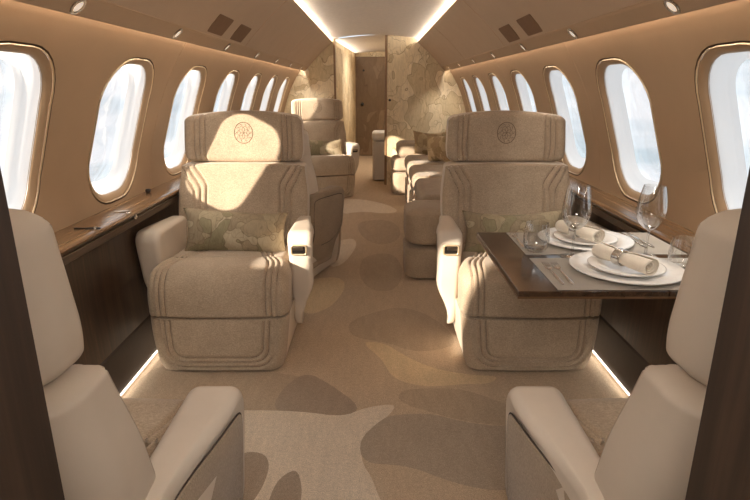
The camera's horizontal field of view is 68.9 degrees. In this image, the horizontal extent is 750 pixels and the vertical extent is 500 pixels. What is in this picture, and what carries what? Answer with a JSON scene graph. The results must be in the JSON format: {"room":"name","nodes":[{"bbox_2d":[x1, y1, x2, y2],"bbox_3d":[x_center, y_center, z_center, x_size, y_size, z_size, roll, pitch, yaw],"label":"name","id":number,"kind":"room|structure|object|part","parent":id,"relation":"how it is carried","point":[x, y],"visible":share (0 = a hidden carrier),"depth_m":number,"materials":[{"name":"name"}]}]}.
{"room":"aircraft cabin","nodes":[
{"label":"aircraft cabin","id":0,"kind":"room"},
{"bbox_2d":[64,200,178,364],"bbox_3d":[-1.124,-0.056,3.112,0.008,0.504,8.600,0,16,0],"label":"wall","id":1,"kind":"structure","parent":0,"point":[108,286],"depth_m":2.33,"materials":[{"name":"brown wood"}]},
{"bbox_2d":[100,315,156,393],"bbox_3d":[-1.099,0.266,3.208,0.042,0.172,8.600,0,16,0],"label":"baseboard","id":2,"kind":"structure","parent":1,"relation":"attached to","point":[123,364],"depth_m":2.46,"materials":[{"name":"brown wood"}]},
{"bbox_2d":[0,0,355,232],"bbox_3d":[-0.781,-1.033,4.544,0.842,1.900,11.901,0,16,0],"label":"wall","id":3,"kind":"structure","parent":0,"point":[84,52],"depth_m":2.15,"materials":[{"name":"beige plastic"}]},
{"bbox_2d":[0,41,55,213],"bbox_3d":[-1.140,-0.292,1.650,0.271,0.633,0.510,0,16,0],"label":"window","id":4,"kind":"structure","parent":3,"relation":"in","point":[33,72],"depth_m":1.82,"materials":[{"name":"white plastic"}]},
{"bbox_2d":[54,176,180,264],"bbox_3d":[-1.122,-0.333,3.030,0.152,0.090,8.600,0,16,0],"label":"ledge","id":5,"kind":"object","parent":3,"relation":"attached to","point":[77,239],"visible":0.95,"depth_m":2.28,"materials":[{"name":"brown wood"}]},
{"bbox_2d":[87,57,153,204],"bbox_3d":[-1.140,-0.529,2.451,0.271,0.633,0.510,0,16,0],"label":"window","id":6,"kind":"structure","parent":3,"relation":"in","point":[117,184],"depth_m":2.61,"materials":[{"name":"white plastic"}]},
{"bbox_2d":[163,65,206,175],"bbox_3d":[-1.140,-0.766,3.251,0.271,0.633,0.510,0,16,0],"label":"window","id":7,"kind":"structure","parent":3,"relation":"in","point":[197,75],"depth_m":3.40,"materials":[{"name":"white plastic"}]},
{"bbox_2d":[150,43,252,187],"bbox_3d":[-1.052,-0.951,3.632,0.303,0.861,1.678,0,16,0],"label":"trim","id":8,"kind":"structure","parent":3,"relation":"attached to","point":[185,43],"depth_m":2.85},
{"bbox_2d":[212,70,239,111],"bbox_3d":[-1.140,-1.004,4.052,0.271,0.633,0.510,0,16,0],"label":"window","id":9,"kind":"structure","parent":3,"relation":"in","point":[231,80],"depth_m":4.19,"materials":[{"name":"glass"}]},
{"bbox_3d":[-1.118,-1.004,4.052,0.210,0.610,0.487,0,16,0],"label":"frame","id":10,"kind":"part","parent":9,"relation":"part of","materials":[{"name":"brown plastic"}]},
{"bbox_2d":[240,73,261,109],"bbox_3d":[-1.140,-1.241,4.852,0.271,0.633,0.510,0,16,0],"label":"window","id":11,"kind":"structure","parent":3,"relation":"in","point":[253,85],"depth_m":5.00,"materials":[{"name":"glass"}]},
{"bbox_3d":[-1.118,-1.241,4.852,0.210,0.610,0.487,0,16,0],"label":"frame","id":12,"kind":"part","parent":11,"relation":"part of","materials":[{"name":"brown plastic"}]},
{"bbox_2d":[259,75,277,110],"bbox_3d":[-1.140,-1.478,5.653,0.271,0.633,0.510,0,16,0],"label":"window","id":13,"kind":"structure","parent":3,"relation":"in","point":[267,95],"depth_m":5.81,"materials":[{"name":"white plastic"}]},
{"bbox_3d":[-1.118,-1.478,5.653,0.210,0.610,0.487,0,16,0],"label":"frame","id":14,"kind":"part","parent":13,"relation":"part of","materials":[{"name":"brown plastic"}]},
{"bbox_2d":[273,77,289,111],"bbox_3d":[-1.140,-1.715,6.454,0.271,0.633,0.510,0,16,0],"label":"window","id":15,"kind":"structure","parent":3,"relation":"in","point":[280,96],"depth_m":6.62,"materials":[{"name":"white plastic"}]},
{"bbox_3d":[-1.118,-1.715,6.454,0.210,0.610,0.487,0,16,0],"label":"frame","id":16,"kind":"part","parent":15,"relation":"part of","materials":[{"name":"brown plastic"}]},
{"bbox_2d":[333,39,335,98],"bbox_3d":[-0.512,-1.764,7.117,0.024,1.840,0.062,0,16,0],"label":"trim","id":17,"kind":"structure","parent":3,"relation":"attached to","point":[334,52],"depth_m":6.92,"materials":[{"name":"brown wood"}]},
{"bbox_2d":[355,52,384,155],"bbox_3d":[0.120,-2.763,10.294,1.480,1.950,0.050,0,16,0],"label":"wall","id":18,"kind":"structure","parent":0,"point":[365,54],"depth_m":10.03,"materials":[{"name":"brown walnut"}]},
{"bbox_2d":[355,54,384,154],"bbox_3d":[0.037,-2.697,10.251,0.845,1.850,0.090,0,16,0],"label":"door","id":19,"kind":"structure","parent":18,"relation":"in","point":[369,71],"depth_m":10.22,"materials":[{"name":"brown wood"}]},
{"bbox_3d":[-0.370,-2.702,10.265,0.029,1.850,0.060,0,16,0],"label":"frame","id":20,"kind":"part","parent":19,"relation":"part of","materials":[{"name":"brown wood"}]},
{"bbox_2d":[121,156,628,499],"bbox_3d":[0.000,-0.179,5.005,2.150,0.001,12.300,0,16,0],"label":"floor","id":21,"kind":"structure","parent":0,"point":[374,395],"depth_m":2.37,"materials":[{"name":"beige carpet"}]},
{"bbox_2d":[8,208,244,499],"bbox_3d":[-0.714,0.390,1.100,0.835,1.128,0.789,0,16,0],"label":"armchair","id":22,"kind":"object","parent":21,"relation":"on","point":[108,445],"visible":0.72,"depth_m":0.80,"materials":[{"name":"leather"}]},
{"bbox_3d":[-0.714,0.374,0.849,0.676,0.426,0.311,0,16,0],"label":"backrest","id":23,"kind":"part","parent":22,"relation":"part of","materials":[{"name":"beige leather"}]},
{"bbox_2d":[122,398,183,456],"bbox_3d":[-0.714,0.539,1.244,0.636,0.208,0.593,0,16,0],"label":"seat cushion","id":24,"kind":"object","parent":22,"relation":"on","point":[152,417],"depth_m":1.34,"materials":[{"name":"beige fabric"}]},
{"bbox_3d":[-0.365,0.596,1.126,0.120,0.507,0.430,1,17,2],"label":"arm","id":25,"kind":"part","parent":22,"relation":"part of","materials":[{"name":"beige leather"}]},
{"bbox_3d":[-0.345,0.550,1.108,0.055,0.326,0.341,3,17,10],"label":"panel","id":26,"kind":"part","parent":22,"relation":"part of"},
{"bbox_2d":[120,351,157,394],"bbox_3d":[-1.077,0.094,4.069,0.006,0.004,6.750,0,16,0],"label":"light strip","id":27,"kind":"object","parent":21,"relation":"on","point":[123,391],"visible":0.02,"depth_m":2.48,"materials":[{"name":"beige"}]},
{"bbox_2d":[135,110,313,370],"bbox_3d":[-0.706,-0.107,2.768,0.829,1.134,0.917,0,16,0],"label":"armchair","id":28,"kind":"object","parent":21,"relation":"on","point":[210,310],"visible":0.94,"depth_m":2.57,"materials":[{"name":"fabric"}]},
{"bbox_3d":[-1.054,0.101,2.799,0.120,0.507,0.430,1,17,2],"label":"arm","id":29,"kind":"part","parent":28,"relation":"part of","materials":[{"name":"beige leather"}]},
{"bbox_2d":[147,244,292,317],"bbox_3d":[-0.706,0.117,2.668,0.636,0.208,0.593,0,16,0],"label":"seat cushion","id":30,"kind":"object","parent":28,"relation":"on","point":[181,283],"depth_m":2.41,"materials":[{"name":"beige fabric"}]},
{"bbox_2d":[183,208,287,252],"bbox_3d":[-0.695,-0.090,2.744,0.526,0.240,0.151,1,17,2],"label":"cushion","id":31,"kind":"object","parent":28,"relation":"on","point":[207,229],"visible":0.97,"depth_m":2.69,"materials":[{"name":"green fabric"}]},
{"bbox_3d":[-0.706,-0.263,3.002,0.696,0.426,0.311,0,16,0],"label":"backrest","id":32,"kind":"part","parent":28,"relation":"part of","materials":[{"name":"beige leather"}]},
{"bbox_3d":[-0.358,-0.006,2.537,0.048,0.016,0.006,0,16,0],"label":"lever","id":33,"kind":"part","parent":28,"relation":"part of","materials":[{"name":"metal"}]},
{"bbox_3d":[-0.354,-0.001,2.546,0.068,0.044,0.011,0,16,0],"label":"handle","id":34,"kind":"part","parent":28,"relation":"part of","materials":[{"name":"plastic"}]},
{"bbox_3d":[-0.357,0.101,2.799,0.120,0.507,0.430,-1,17,-2],"label":"arm","id":35,"kind":"part","parent":28,"relation":"part of","materials":[{"name":"beige leather"}]},
{"bbox_2d":[299,130,343,275],"bbox_3d":[-0.642,-0.357,3.789,0.835,1.034,0.718,6,17,19],"label":"armchair","id":36,"kind":"object","parent":21,"relation":"on","point":[326,203],"visible":0.28,"depth_m":3.63,"materials":[{"name":"fabric"}]},
{"bbox_3d":[-0.711,-0.431,3.568,0.676,0.426,0.311,6,17,19],"label":"backrest","id":37,"kind":"part","parent":36,"relation":"part of","materials":[{"name":"beige fabric"}]},
{"bbox_3d":[-0.338,-0.153,3.657,0.120,0.507,0.430,7,18,21],"label":"arm","id":38,"kind":"part","parent":36,"relation":"part of"},
{"bbox_3d":[-0.320,-0.198,3.632,0.055,0.326,0.341,9,19,29],"label":"panel","id":39,"kind":"part","parent":36,"relation":"part of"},
{"bbox_2d":[291,98,359,196],"bbox_3d":[-0.632,-1.251,6.630,0.835,1.134,0.817,-5,17,-16],"label":"armchair","id":40,"kind":"object","parent":21,"relation":"on","point":[321,117],"visible":0.63,"depth_m":6.68,"materials":[{"name":"fabric"}]},
{"bbox_3d":[-0.703,-1.397,6.829,0.676,0.426,0.311,-5,17,-16],"label":"backrest","id":41,"kind":"part","parent":40,"relation":"part of","materials":[{"name":"beige leather"}]},
{"bbox_2d":[309,139,341,155],"bbox_3d":[-0.631,-1.236,6.617,0.494,0.219,0.117,-3,17,-11],"label":"cushion","id":42,"kind":"object","parent":40,"relation":"on","point":[317,147],"visible":0.79,"depth_m":6.58,"materials":[{"name":"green fabric"}]},
{"bbox_2d":[311,154,354,175],"bbox_3d":[-0.600,-1.043,6.583,0.636,0.208,0.593,-5,17,-16],"label":"seat cushion","id":43,"kind":"object","parent":40,"relation":"on","point":[344,164],"depth_m":6.35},
{"bbox_3d":[-0.304,-1.086,6.805,0.120,0.507,0.430,-6,17,-19],"label":"arm","id":44,"kind":"part","parent":40,"relation":"part of","materials":[{"name":"beige leather"}]},
{"bbox_2d":[372,130,383,179],"bbox_3d":[0.230,-1.353,7.786,0.544,0.662,0.500,0,16,0],"label":"console","id":45,"kind":"object","parent":21,"relation":"on","point":[377,135],"visible":0.4,"depth_m":7.56,"materials":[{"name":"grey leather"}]},
{"bbox_2d":[391,140,450,277],"bbox_3d":[0.627,-0.747,5.280,0.844,0.928,3.570,0,16,0],"label":"divan","id":46,"kind":"object","parent":21,"relation":"on","point":[413,175],"visible":0.37,"depth_m":3.88,"materials":[{"name":"beige fabric"}]},
{"bbox_3d":[0.605,-0.870,6.855,0.800,0.270,0.480,0,16,0],"label":"arm","id":47,"kind":"part","parent":46,"relation":"part of"},
{"bbox_3d":[0.625,-1.251,6.753,0.720,0.180,0.460,0,16,0],"label":"arm","id":48,"kind":"part","parent":46,"relation":"part of"},
{"bbox_2d":[408,165,442,187],"bbox_3d":[0.665,-0.685,5.200,0.650,0.150,0.840,0,16,0],"label":"seat cushion","id":49,"kind":"object","parent":46,"relation":"on","point":[415,172],"depth_m":5.10,"materials":[{"name":"beige fabric"}]},
{"bbox_2d":[404,155,450,172],"bbox_3d":[0.665,-0.929,6.024,0.650,0.150,0.840,0,16,0],"label":"seat cushion","id":50,"kind":"object","parent":46,"relation":"on","point":[409,160],"depth_m":5.86,"materials":[{"name":"beige fabric"}]},
{"bbox_2d":[414,178,441,199],"bbox_3d":[0.665,-0.441,4.375,0.650,0.150,0.840,0,16,0],"label":"seat cushion","id":51,"kind":"object","parent":46,"relation":"on","point":[424,188],"depth_m":4.30,"materials":[{"name":"beige fabric"}]},
{"bbox_2d":[413,131,445,153],"bbox_3d":[0.640,-1.241,6.327,0.407,0.280,0.144,2,17,8],"label":"cushion","id":52,"kind":"object","parent":46,"relation":"on","point":[420,138],"visible":0.41,"depth_m":6.29,"materials":[{"name":"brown fabric"}]},
{"bbox_2d":[427,135,449,161],"bbox_3d":[0.668,-1.049,5.691,0.133,0.311,0.400,-9,19,-27],"label":"cushion","id":53,"kind":"object","parent":46,"relation":"on","point":[436,146],"visible":0.76,"depth_m":5.64,"materials":[{"name":"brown fabric"}]},
{"bbox_2d":[436,110,610,370],"bbox_3d":[0.706,-0.107,2.768,0.829,1.134,0.917,0,16,0],"label":"armchair","id":54,"kind":"object","parent":21,"relation":"on","point":[503,162],"visible":0.81,"depth_m":2.67,"materials":[{"name":"fabric"}]},
{"bbox_3d":[0.357,0.101,2.799,0.120,0.507,0.430,1,17,2],"label":"arm","id":55,"kind":"part","parent":54,"relation":"part of","materials":[{"name":"beige leather"}]},
{"bbox_3d":[0.354,-0.001,2.546,0.068,0.044,0.011,0,16,0],"label":"handle","id":56,"kind":"part","parent":54,"relation":"part of","materials":[{"name":"plastic"}]},
{"bbox_3d":[0.358,-0.006,2.537,0.048,0.016,0.006,0,16,0],"label":"lever","id":57,"kind":"part","parent":54,"relation":"part of","materials":[{"name":"metal"}]},
{"bbox_3d":[0.706,-0.263,3.002,0.696,0.426,0.311,0,16,0],"label":"backrest","id":58,"kind":"part","parent":54,"relation":"part of","materials":[{"name":"beige fabric"}]},
{"bbox_2d":[462,209,565,253],"bbox_3d":[0.695,-0.090,2.738,0.528,0.222,0.146,-2,17,-6],"label":"cushion","id":59,"kind":"object","parent":54,"relation":"on","point":[475,222],"visible":0.54,"depth_m":2.69,"materials":[{"name":"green fabric"}]},
{"bbox_2d":[457,244,601,317],"bbox_3d":[0.706,0.117,2.668,0.636,0.208,0.593,0,16,0],"label":"seat cushion","id":60,"kind":"object","parent":54,"relation":"on","point":[482,291],"depth_m":2.41,"materials":[{"name":"beige fabric"}]},
{"bbox_3d":[1.054,0.101,2.799,0.120,0.507,0.430,-1,17,-2],"label":"arm","id":61,"kind":"part","parent":54,"relation":"part of","materials":[{"name":"beige fabric"}]},
{"bbox_2d":[592,351,629,394],"bbox_3d":[1.077,0.094,4.069,0.006,0.004,6.750,0,16,0],"label":"light strip","id":62,"kind":"object","parent":21,"relation":"on","point":[626,391],"visible":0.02,"depth_m":2.48,"materials":[{"name":"white"}]},
{"bbox_2d":[505,208,741,499],"bbox_3d":[0.714,0.390,1.100,0.835,1.128,0.789,0,16,0],"label":"armchair","id":63,"kind":"object","parent":21,"relation":"on","point":[641,445],"visible":0.74,"depth_m":0.80,"materials":[{"name":"leather"}]},
{"bbox_3d":[0.345,0.550,1.108,0.055,0.326,0.341,-3,17,-10],"label":"panel","id":64,"kind":"part","parent":63,"relation":"part of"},
{"bbox_3d":[0.365,0.596,1.126,0.120,0.507,0.430,-1,17,-2],"label":"arm","id":65,"kind":"part","parent":63,"relation":"part of","materials":[{"name":"beige leather"}]},
{"bbox_2d":[566,398,627,456],"bbox_3d":[0.714,0.539,1.244,0.636,0.208,0.593,0,16,0],"label":"seat cushion","id":66,"kind":"object","parent":63,"relation":"on","point":[597,417],"depth_m":1.34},
{"bbox_3d":[0.714,0.374,0.849,0.676,0.426,0.311,0,16,0],"label":"backrest","id":67,"kind":"part","parent":63,"relation":"part of","materials":[{"name":"beige leather"}]},
{"bbox_2d":[0,168,749,499],"bbox_3d":[0.000,0.245,0.389,2.500,1.810,0.063,0,16,0],"label":"wall","id":68,"kind":"structure","parent":0,"point":[29,468],"depth_m":0.35,"materials":[{"name":"brown wood"}]},
{"bbox_2d":[284,35,465,184],"bbox_3d":[0.000,-1.784,7.111,2.420,1.886,0.050,0,16,0],"label":"wall","id":69,"kind":"structure","parent":0,"point":[423,95],"depth_m":7.00,"materials":[{"name":"beige"}]},
{"bbox_2d":[384,35,387,184],"bbox_3d":[0.141,-1.784,7.111,0.032,1.882,0.062,0,16,0],"label":"trim","id":70,"kind":"structure","parent":69,"relation":"attached to","point":[386,36],"depth_m":7.11,"materials":[{"name":"brown wood"}]},
{"bbox_2d":[295,0,454,52],"bbox_3d":[0.133,-1.898,4.314,1.415,0.090,11.950,0,16,0],"label":"ceiling","id":71,"kind":"structure","parent":0,"point":[335,18],"depth_m":5.08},
{"bbox_2d":[13,0,331,70],"bbox_3d":[-0.710,-1.216,2.767,0.361,0.349,8.596,0,16,0],"label":"panel","id":72,"kind":"object","parent":71,"relation":"attached to","point":[279,29],"visible":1,"depth_m":2.85,"materials":[{"name":"brown plastic"}]},
{"bbox_2d":[69,0,86,13],"bbox_3d":[-0.863,-0.708,1.589,0.045,0.042,0.060,0,16,0],"label":"light","id":73,"kind":"object","parent":72,"relation":"attached to","point":[75,6],"depth_m":1.59,"materials":[{"name":"beige"}]},
{"bbox_2d":[172,29,182,38],"bbox_3d":[-0.863,-0.945,2.390,0.045,0.042,0.060,0,16,0],"label":"light","id":74,"kind":"object","parent":72,"relation":"attached to","point":[175,35],"depth_m":2.38,"materials":[{"name":"beige"}]},
{"bbox_2d":[208,14,233,35],"bbox_3d":[-0.792,-1.153,2.808,0.079,0.082,0.270,0,16,0],"label":"speaker grille","id":75,"kind":"object","parent":72,"relation":"attached to","point":[219,26],"depth_m":2.79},
{"bbox_2d":[230,24,250,42],"bbox_3d":[-0.792,-1.278,3.230,0.079,0.082,0.270,0,16,0],"label":"speaker grille","id":76,"kind":"object","parent":72,"relation":"attached to","point":[240,33],"depth_m":3.22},
{"bbox_2d":[418,0,736,70],"bbox_3d":[0.710,-1.216,2.767,0.361,0.349,8.596,0,16,0],"label":"panel","id":77,"kind":"object","parent":71,"relation":"attached to","point":[469,29],"visible":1,"depth_m":2.85,"materials":[{"name":"brown plastic"}]},
{"bbox_2d":[499,24,519,42],"bbox_3d":[0.792,-1.278,3.230,0.079,0.082,0.270,0,16,0],"label":"speaker grille","id":78,"kind":"object","parent":77,"relation":"attached to","point":[509,33],"depth_m":3.22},
{"bbox_2d":[516,14,541,35],"bbox_3d":[0.792,-1.153,2.808,0.079,0.082,0.270,0,16,0],"label":"speaker grille","id":79,"kind":"object","parent":77,"relation":"attached to","point":[530,26],"depth_m":2.79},
{"bbox_2d":[567,29,577,38],"bbox_3d":[0.863,-0.945,2.390,0.045,0.042,0.060,0,16,0],"label":"light","id":80,"kind":"object","parent":77,"relation":"attached to","point":[574,35],"depth_m":2.38,"materials":[{"name":"beige"}]},
{"bbox_2d":[663,0,680,13],"bbox_3d":[0.863,-0.708,1.589,0.045,0.042,0.060,0,16,0],"label":"light","id":81,"kind":"object","parent":77,"relation":"attached to","point":[671,6],"depth_m":1.59,"materials":[{"name":"beige"}]},
{"bbox_2d":[450,0,749,232],"bbox_3d":[1.052,-0.744,2.934,0.300,0.860,8.650,0,16,0],"label":"wall","id":82,"kind":"structure","parent":0,"point":[665,52],"depth_m":2.12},
{"bbox_2d":[460,77,476,111],"bbox_3d":[1.140,-1.715,6.454,0.271,0.633,0.510,0,16,0],"label":"window","id":83,"kind":"structure","parent":82,"relation":"in","point":[469,96],"depth_m":6.62,"materials":[{"name":"white plastic"}]},
{"bbox_3d":[1.118,-1.715,6.454,0.210,0.610,0.487,0,16,0],"label":"frame","id":84,"kind":"part","parent":83,"relation":"part of","materials":[{"name":"beige plastic"}]},
{"bbox_2d":[472,75,490,110],"bbox_3d":[1.140,-1.478,5.653,0.271,0.633,0.510,0,16,0],"label":"window","id":85,"kind":"structure","parent":82,"relation":"in","point":[482,95],"depth_m":5.81,"materials":[{"name":"white plastic"}]},
{"bbox_3d":[1.118,-1.478,5.653,0.210,0.610,0.487,0,16,0],"label":"frame","id":86,"kind":"part","parent":85,"relation":"part of","materials":[{"name":"brown plastic"}]},
{"bbox_2d":[488,73,509,109],"bbox_3d":[1.140,-1.241,4.852,0.271,0.633,0.510,0,16,0],"label":"window","id":87,"kind":"structure","parent":82,"relation":"in","point":[496,85],"depth_m":5.00,"materials":[{"name":"glass"}]},
{"bbox_3d":[1.118,-1.241,4.852,0.210,0.610,0.487,0,16,0],"label":"frame","id":88,"kind":"part","parent":87,"relation":"part of","materials":[{"name":"brown plastic"}]},
{"bbox_2d":[510,70,537,111],"bbox_3d":[1.140,-1.004,4.052,0.271,0.633,0.510,0,16,0],"label":"window","id":89,"kind":"structure","parent":82,"relation":"in","point":[518,80],"depth_m":4.19,"materials":[{"name":"glass"}]},
{"bbox_3d":[1.118,-1.004,4.052,0.210,0.610,0.487,0,16,0],"label":"frame","id":90,"kind":"part","parent":89,"relation":"part of","materials":[{"name":"brown plastic"}]},
{"bbox_2d":[497,43,599,187],"bbox_3d":[1.052,-0.951,3.632,0.303,0.861,1.678,0,16,0],"label":"trim","id":91,"kind":"structure","parent":82,"relation":"attached to","point":[564,43],"depth_m":2.85,"materials":[{"name":"brown plastic"}]},
{"bbox_2d":[543,65,586,175],"bbox_3d":[1.140,-0.766,3.251,0.271,0.633,0.510,0,16,0],"label":"window","id":92,"kind":"structure","parent":82,"relation":"in","point":[552,75],"depth_m":3.40,"materials":[{"name":"white plastic"}]},
{"bbox_2d":[596,57,662,204],"bbox_3d":[1.140,-0.529,2.451,0.271,0.633,0.510,0,16,0],"label":"window","id":93,"kind":"structure","parent":82,"relation":"in","point":[630,180],"depth_m":2.61,"materials":[{"name":"white plastic"}]},
{"bbox_2d":[569,176,695,253],"bbox_3d":[1.123,-0.323,3.033,0.149,0.068,8.600,0,16,0],"label":"ledge","id":94,"kind":"object","parent":82,"relation":"attached to","point":[621,213],"visible":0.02,"depth_m":2.37,"materials":[{"name":"brown wood"}]},
{"bbox_2d":[476,232,688,298],"bbox_3d":[0.726,0.046,1.797,0.674,0.050,0.638,0,16,0],"label":"dining table","id":95,"kind":"object","parent":94,"relation":"attached to","point":[520,273],"visible":0.36,"depth_m":1.59,"materials":[{"name":"brown wood"}]},
{"bbox_2d":[560,184,591,257],"bbox_3d":[0.645,-0.091,1.760,0.091,0.234,0.091,0,16,0],"label":"wine glass","id":96,"kind":"object","parent":95,"relation":"on","point":[564,255],"visible":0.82,"depth_m":1.75,"materials":[{"name":"clear glass"}]},
{"bbox_2d":[562,184,591,230],"bbox_3d":[0.645,-0.134,1.747,0.091,0.146,0.091,0,16,0],"label":"bowl","id":97,"kind":"object","parent":96,"relation":"on","point":[565,222],"depth_m":1.74,"materials":[{"name":"clear glass"}]},
{"bbox_2d":[507,233,686,254],"bbox_3d":[0.767,-0.025,1.948,0.535,0.002,0.282,0,16,0],"label":"placemat","id":98,"kind":"object","parent":95,"relation":"on","point":[661,248],"visible":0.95,"depth_m":1.90,"materials":[{"name":"beige fabric"}]},
{"bbox_2d":[510,232,524,247],"bbox_3d":[0.515,-0.038,1.974,0.022,0.005,0.198,1,17,2],"label":"fork","id":99,"kind":"object","parent":98,"relation":"on","point":[514,235],"visible":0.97,"depth_m":1.99,"materials":[{"name":"silver metal"}]},
{"bbox_2d":[523,221,549,252],"bbox_3d":[0.542,-0.045,1.835,0.085,0.098,0.085,0,16,0],"label":"tumbler","id":100,"kind":"object","parent":98,"relation":"on","point":[529,248],"visible":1,"depth_m":1.83,"materials":[{"name":"clear glass"}]},
{"bbox_3d":[0.542,-0.003,1.847,0.075,0.012,0.075,0,16,0],"label":"glass","id":101,"kind":"part","parent":100,"relation":"part of","materials":[{"name":"clear glass"}]},
{"bbox_2d":[537,227,634,250],"bbox_3d":[0.748,-0.037,1.952,0.326,0.017,0.326,0,16,0],"label":"charger plate","id":102,"kind":"object","parent":98,"relation":"on","point":[625,242],"visible":0.44,"depth_m":1.91,"materials":[{"name":"white ceramic"}]},
{"bbox_2d":[553,231,617,244],"bbox_3d":[0.748,-0.043,1.950,0.218,0.015,0.218,0,16,0],"label":"dinner plate","id":103,"kind":"object","parent":102,"relation":"on","point":[609,238],"visible":0.58,"depth_m":1.92,"materials":[{"name":"white ceramic"}]},
{"bbox_2d":[555,219,604,242],"bbox_3d":[0.720,-0.069,1.931,0.056,0.049,0.189,-7,18,-22],"label":"napkin","id":104,"kind":"object","parent":103,"relation":"on","point":[590,233],"visible":0.79,"depth_m":1.88,"materials":[{"name":"fabric"}]},
{"bbox_2d":[568,222,583,237],"bbox_3d":[0.716,-0.070,1.937,0.058,0.052,0.028,-7,18,-22],"label":"napkin ring","id":105,"kind":"object","parent":104,"relation":"attached to","point":[575,225],"visible":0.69,"depth_m":1.93,"materials":[{"name":"silver metal"}]},
{"bbox_2d":[619,232,646,247],"bbox_3d":[0.932,-0.039,1.977,0.014,0.005,0.213,0,17,-1],"label":"knife","id":106,"kind":"object","parent":98,"relation":"on","point":[636,241],"visible":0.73,"depth_m":1.93,"materials":[{"name":"silver metal"}]},
{"bbox_3d":[0.931,-0.023,1.925,0.010,0.005,0.105,0,17,-1],"label":"handle","id":107,"kind":"part","parent":106,"relation":"part of","materials":[{"name":"silver metal"}]},
{"bbox_2d":[625,232,654,247],"bbox_3d":[0.957,-0.039,1.977,0.014,0.005,0.213,0,17,-1],"label":"knife","id":108,"kind":"object","parent":98,"relation":"on","point":[630,234],"visible":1,"depth_m":1.95,"materials":[{"name":"silver metal"}]},
{"bbox_3d":[0.956,-0.023,1.925,0.010,0.005,0.105,0,17,-1],"label":"handle","id":109,"kind":"part","parent":108,"relation":"part of","materials":[{"name":"silver metal"}]},
{"bbox_2d":[529,258,687,289],"bbox_3d":[0.767,0.068,1.633,0.535,0.002,0.290,0,16,0],"label":"placemat","id":110,"kind":"object","parent":95,"relation":"on","point":[581,281],"visible":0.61,"depth_m":1.56,"materials":[{"name":"beige fabric"}]},
{"bbox_2d":[542,262,563,284],"bbox_3d":[0.528,0.067,1.620,0.022,0.005,0.198,1,17,2],"label":"fork","id":111,"kind":"object","parent":110,"relation":"on","point":[548,267],"visible":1,"depth_m":1.63,"materials":[{"name":"silver metal"}]},
{"bbox_3d":[0.527,0.078,1.586,0.010,0.003,0.128,0,17,2],"label":"handle","id":112,"kind":"part","parent":111,"relation":"part of","materials":[{"name":"silver metal"}]},
{"bbox_2d":[551,262,573,284],"bbox_3d":[0.556,0.067,1.620,0.022,0.005,0.198,1,17,2],"label":"fork","id":113,"kind":"object","parent":110,"relation":"on","point":[559,267],"visible":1,"depth_m":1.62,"materials":[{"name":"silver metal"}]},
{"bbox_3d":[0.555,0.078,1.586,0.010,0.003,0.128,0,17,2],"label":"handle","id":114,"kind":"part","parent":113,"relation":"part of","materials":[{"name":"silver metal"}]},
{"bbox_2d":[568,251,684,285],"bbox_3d":[0.752,0.055,1.643,0.326,0.017,0.326,0,16,0],"label":"charger plate","id":115,"kind":"object","parent":110,"relation":"on","point":[674,273],"visible":0.52,"depth_m":1.58,"materials":[{"name":"white ceramic"}]},
{"bbox_2d":[587,256,666,276],"bbox_3d":[0.752,0.048,1.641,0.218,0.015,0.218,0,16,0],"label":"dinner plate","id":116,"kind":"object","parent":115,"relation":"on","point":[607,266],"visible":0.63,"depth_m":1.61,"materials":[{"name":"white ceramic"}]},
{"bbox_2d":[592,241,658,275],"bbox_3d":[0.736,0.023,1.620,0.056,0.049,0.204,-7,18,-22],"label":"napkin","id":117,"kind":"object","parent":116,"relation":"on","point":[641,263],"visible":0.93,"depth_m":1.57,"materials":[{"name":"fabric"}]},
{"bbox_2d":[610,248,629,266],"bbox_3d":[0.732,0.021,1.627,0.058,0.052,0.028,-7,18,-22],"label":"napkin ring","id":118,"kind":"object","parent":117,"relation":"attached to","point":[616,253],"visible":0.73,"depth_m":1.62,"materials":[{"name":"silver metal"}]},
{"bbox_2d":[667,236,686,268],"bbox_3d":[0.930,0.011,1.646,0.085,0.098,0.085,0,16,0],"label":"tumbler","id":119,"kind":"object","parent":110,"relation":"on","point":[673,236],"visible":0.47,"depth_m":1.66,"materials":[{"name":"clear glass"}]},
{"bbox_2d":[636,184,667,256],"bbox_3d":[0.885,-0.091,1.760,0.091,0.234,0.091,0,16,0],"label":"wine glass","id":120,"kind":"object","parent":95,"relation":"on","point":[662,221],"visible":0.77,"depth_m":1.75,"materials":[{"name":"clear glass"}]},
{"bbox_2d":[636,184,667,230],"bbox_3d":[0.885,-0.134,1.747,0.091,0.146,0.091,0,16,0],"label":"bowl","id":121,"kind":"object","parent":120,"relation":"on","point":[662,221],"depth_m":1.74,"materials":[{"name":"clear glass"}]},
{"bbox_2d":[694,41,749,213],"bbox_3d":[1.140,-0.292,1.650,0.271,0.633,0.510,0,16,0],"label":"window","id":122,"kind":"structure","parent":82,"relation":"in","point":[716,72],"depth_m":1.82,"materials":[{"name":"white glass"}]},
{"bbox_2d":[571,200,676,364],"bbox_3d":[1.124,-0.056,3.112,0.008,0.504,8.600,0,16,0],"label":"wall","id":123,"kind":"structure","parent":0,"point":[643,323],"depth_m":2.32,"materials":[{"name":"brown wood"}]},
{"bbox_2d":[593,315,649,393],"bbox_3d":[1.099,0.266,3.208,0.042,0.172,8.600,0,16,0],"label":"baseboard","id":124,"kind":"structure","parent":123,"relation":"attached to","point":[626,364],"depth_m":2.46,"materials":[{"name":"brown wood"}]}
]}

